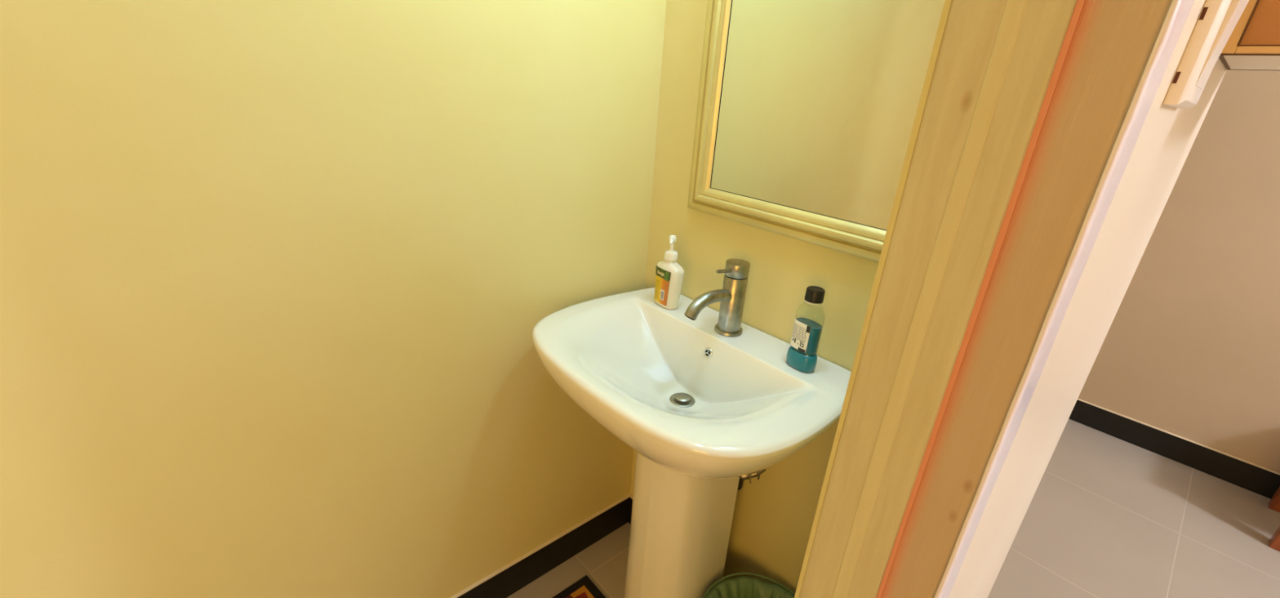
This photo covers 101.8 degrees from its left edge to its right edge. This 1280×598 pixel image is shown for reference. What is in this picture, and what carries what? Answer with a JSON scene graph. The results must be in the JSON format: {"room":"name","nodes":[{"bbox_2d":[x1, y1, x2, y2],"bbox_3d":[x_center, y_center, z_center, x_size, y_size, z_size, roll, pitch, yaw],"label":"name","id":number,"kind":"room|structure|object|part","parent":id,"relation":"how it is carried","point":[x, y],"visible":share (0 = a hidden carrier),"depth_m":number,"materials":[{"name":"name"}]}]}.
{"room":"bathroom","nodes":[
{"label":"bathroom","id":0,"kind":"room"},
{"bbox_2d":[0,0,666,597],"bbox_3d":[-1.195,-0.218,0.247,3.420,2.700,0.150,-15,29,-39],"label":"wall","id":1,"kind":"structure","parent":0,"point":[277,277],"depth_m":0.86,"materials":[{"name":"beige paint"}]},
{"bbox_2d":[450,493,631,597],"bbox_3d":[-1.271,1.017,0.649,3.300,0.106,0.009,-15,29,-39],"label":"baseboard","id":2,"kind":"structure","parent":1,"relation":"attached to","point":[513,578],"depth_m":1.49,"materials":[{"name":"black tile"}]},
{"bbox_2d":[630,0,878,592],"bbox_3d":[0.339,-0.412,0.978,0.120,2.700,0.745,-15,29,-39],"label":"wall","id":3,"kind":"structure","parent":0,"point":[774,513],"depth_m":1.15,"materials":[{"name":"beige paint"}]},
{"bbox_2d":[628,497,632,524],"bbox_3d":[0.210,0.798,1.428,0.009,0.106,0.736,-15,29,-39],"label":"baseboard","id":4,"kind":"structure","parent":3,"relation":"attached to","point":[631,499],"depth_m":1.67,"materials":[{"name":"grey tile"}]},
{"bbox_2d":[687,0,945,262],"bbox_3d":[0.329,-0.483,0.846,0.027,0.800,0.585,-15,29,-39],"label":"wall mirror","id":5,"kind":"object","parent":3,"relation":"attached to","point":[806,109],"visible":0.72,"depth_m":0.93,"materials":[{"name":"beige mirror"}]},
{"bbox_2d":[506,418,1279,597],"bbox_3d":[0.692,1.459,0.154,5.445,0.080,3.850,-15,29,-39],"label":"floor","id":6,"kind":"structure","parent":0,"point":[1107,515],"depth_m":1.77,"materials":[{"name":"tile"}]},
{"bbox_2d":[552,574,605,597],"bbox_3d":[-0.125,0.915,1.218,0.360,0.007,0.500,-15,29,-39],"label":"doormat","id":7,"kind":"object","parent":6,"relation":"on","point":[584,587],"visible":1,"depth_m":1.45,"materials":[{"name":"black"}]},
{"bbox_2d":[565,584,594,597],"bbox_3d":[-0.126,0.913,1.216,0.310,0.002,0.452,-15,29,-39],"label":"print","id":8,"kind":"object","parent":7,"relation":"on","point":[578,590],"depth_m":1.45},
{"bbox_2d":[532,287,851,597],"bbox_3d":[0.044,0.489,1.175,0.445,0.848,0.614,-15,29,-39],"label":"pedestal sink","id":9,"kind":"object","parent":6,"relation":"on","point":[704,411],"visible":0.99,"depth_m":1.06,"materials":[{"name":"white ceramic"}]},
{"bbox_2d":[653,235,684,309],"bbox_3d":[0.067,-0.062,1.180,0.044,0.168,0.076,-13,28,-35],"label":"soap bottle","id":10,"kind":"object","parent":9,"relation":"on","point":[669,274],"visible":1,"depth_m":1.17,"materials":[{"name":"beige plastic"}]},
{"bbox_2d":[664,271,669,280],"bbox_3d":[0.060,-0.049,1.160,0.001,0.019,0.012,-13,28,-35],"label":"print","id":11,"kind":"object","parent":10,"relation":"on","point":[666,273],"depth_m":1.16,"materials":[{"name":"green paper"}]},
{"bbox_3d":[0.071,-0.118,1.158,0.009,0.021,0.009,-13,28,-35],"label":"pump stem","id":12,"kind":"part","parent":10,"relation":"part of","materials":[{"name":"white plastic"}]},
{"bbox_2d":[532,287,851,479],"bbox_3d":[0.065,0.196,1.054,0.445,0.213,0.614,-15,29,-39],"label":"basin","id":13,"kind":"object","parent":9,"relation":"in","point":[694,400],"depth_m":0.99,"materials":[{"name":"white ceramic"}]},
{"bbox_2d":[684,258,750,337],"bbox_3d":[0.152,0.008,1.042,0.168,0.154,0.059,-15,29,-39],"label":"tap","id":14,"kind":"object","parent":9,"relation":"on","point":[731,296],"visible":1,"depth_m":1.05,"materials":[{"name":"silver metal"}]},
{"bbox_3d":[0.137,0.008,1.028,0.128,0.049,0.024,-15,29,-39],"label":"spout","id":15,"kind":"part","parent":14,"relation":"part of","materials":[{"name":"silver metal"}]},
{"bbox_3d":[0.166,-0.054,1.026,0.044,0.016,0.012,-15,29,-39],"label":"lever","id":16,"kind":"part","parent":14,"relation":"part of","materials":[{"name":"silver metal"}]},
{"bbox_2d":[737,475,743,489],"bbox_3d":[0.219,0.404,1.196,0.043,0.056,0.043,-15,29,-39],"label":"pipe","id":17,"kind":"object","parent":9,"relation":"on","point":[740,479],"depth_m":1.18,"materials":[{"name":"black plastic"}]},
{"bbox_2d":[786,285,825,372],"bbox_3d":[0.307,0.054,0.953,0.040,0.158,0.058,-12,27,-34],"label":"mouthwash bottle","id":18,"kind":"object","parent":9,"relation":"on","point":[809,321],"visible":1,"depth_m":0.94,"materials":[{"name":"teal plastic"}]},
{"bbox_2d":[791,324,806,342],"bbox_3d":[0.291,0.062,0.950,0.003,0.026,0.033,-9,26,-29],"label":"print","id":19,"kind":"object","parent":18,"relation":"on","point":[799,331],"depth_m":0.95,"materials":[{"name":"black"}]},
{"bbox_2d":[702,572,795,597],"bbox_3d":[0.247,0.822,1.156,0.282,0.275,0.282,-15,29,-39],"label":"waste bin","id":20,"kind":"object","parent":6,"relation":"on","point":[740,586],"visible":0.99,"depth_m":1.21,"materials":[{"name":"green plastic"}]},
{"bbox_2d":[1268,486,1279,551],"bbox_3d":[2.399,0.702,1.695,0.355,0.362,0.365,-15,29,-39],"label":"wooden stool","id":21,"kind":"object","parent":6,"relation":"on","point":[1274,503],"visible":1,"depth_m":1.93,"materials":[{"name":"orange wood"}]},
{"bbox_3d":[2.409,0.633,1.892,0.045,0.340,0.045,-15,29,-39],"label":"leg","id":22,"kind":"part","parent":21,"relation":"part of","materials":[{"name":"orange wood"}]},
{"bbox_3d":[2.191,0.693,1.710,0.045,0.340,0.045,-15,29,-39],"label":"leg","id":23,"kind":"part","parent":21,"relation":"part of","materials":[{"name":"orange wood"}]},
{"bbox_2d":[948,0,1226,597],"bbox_3d":[0.569,-0.215,0.537,0.668,2.700,0.002,-15,29,-39],"label":"wall","id":24,"kind":"structure","parent":0,"point":[1167,135],"depth_m":0.61,"materials":[{"name":"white paint"}]},
{"bbox_2d":[880,0,1172,597],"bbox_3d":[0.314,-0.155,0.351,0.026,2.700,0.043,-15,29,-39],"label":"trim","id":25,"kind":"structure","parent":24,"relation":"attached to","point":[1113,42],"depth_m":0.39,"materials":[{"name":"beige wood"}]},
{"bbox_2d":[933,0,1194,597],"bbox_3d":[0.352,-0.154,0.353,0.096,2.700,0.006,-15,29,-39],"label":"trim","id":26,"kind":"structure","parent":24,"relation":"attached to","point":[1178,12],"depth_m":0.39,"materials":[{"name":"white paint"}]},
{"bbox_2d":[1162,0,1248,108],"bbox_3d":[0.479,-0.223,0.431,0.120,0.120,0.018,-15,29,-39],"label":"light switch","id":27,"kind":"object","parent":24,"relation":"attached to","point":[1217,20],"visible":1,"depth_m":0.41,"materials":[{"name":"white plastic"}]},
{"bbox_2d":[1077,69,1279,472],"bbox_3d":[2.789,-0.375,1.301,0.100,2.700,3.850,-15,29,-39],"label":"wall","id":28,"kind":"structure","parent":0,"point":[1190,349],"depth_m":2.01,"materials":[{"name":"beige paint"}]},
{"bbox_2d":[1068,398,1279,498],"bbox_3d":[2.713,0.857,1.709,0.010,0.106,3.700,-15,29,-39],"label":"baseboard","id":29,"kind":"structure","parent":28,"relation":"attached to","point":[1260,481],"depth_m":2.17,"materials":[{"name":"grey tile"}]},
{"bbox_2d":[1219,0,1279,71],"bbox_3d":[0.822,-0.405,0.511,0.241,0.321,0.240,-15,29,-39],"label":"upper cabinet","id":30,"kind":"object","parent":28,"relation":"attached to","point":[1254,42],"visible":0.8,"depth_m":0.56,"materials":[{"name":"brown wood"}]},
{"bbox_3d":[0.743,-0.384,0.436,0.008,0.311,0.228,-15,29,-39],"label":"panel","id":31,"kind":"part","parent":30,"relation":"part of","materials":[{"name":"brown wood"}]},
{"bbox_3d":[0.532,-0.241,0.595,0.640,2.700,0.142,-15,29,-39],"label":"wall","id":32,"kind":"structure","parent":0,"visible":0},
{"bbox_2d":[794,0,1077,597],"bbox_3d":[0.270,-0.177,0.395,0.031,2.700,0.081,-15,29,-39],"label":"door frame","id":33,"kind":"structure","parent":32,"relation":"in","point":[972,26],"depth_m":0.44,"materials":[{"name":"beige wood"}]},
{"bbox_2d":[875,0,1085,597],"bbox_3d":[0.299,-0.163,0.366,0.029,2.700,0.005,-15,29,-39],"label":"trim","id":34,"kind":"structure","parent":32,"relation":"attached to","point":[1080,3],"depth_m":0.41,"materials":[{"name":"brown"}]}
]}

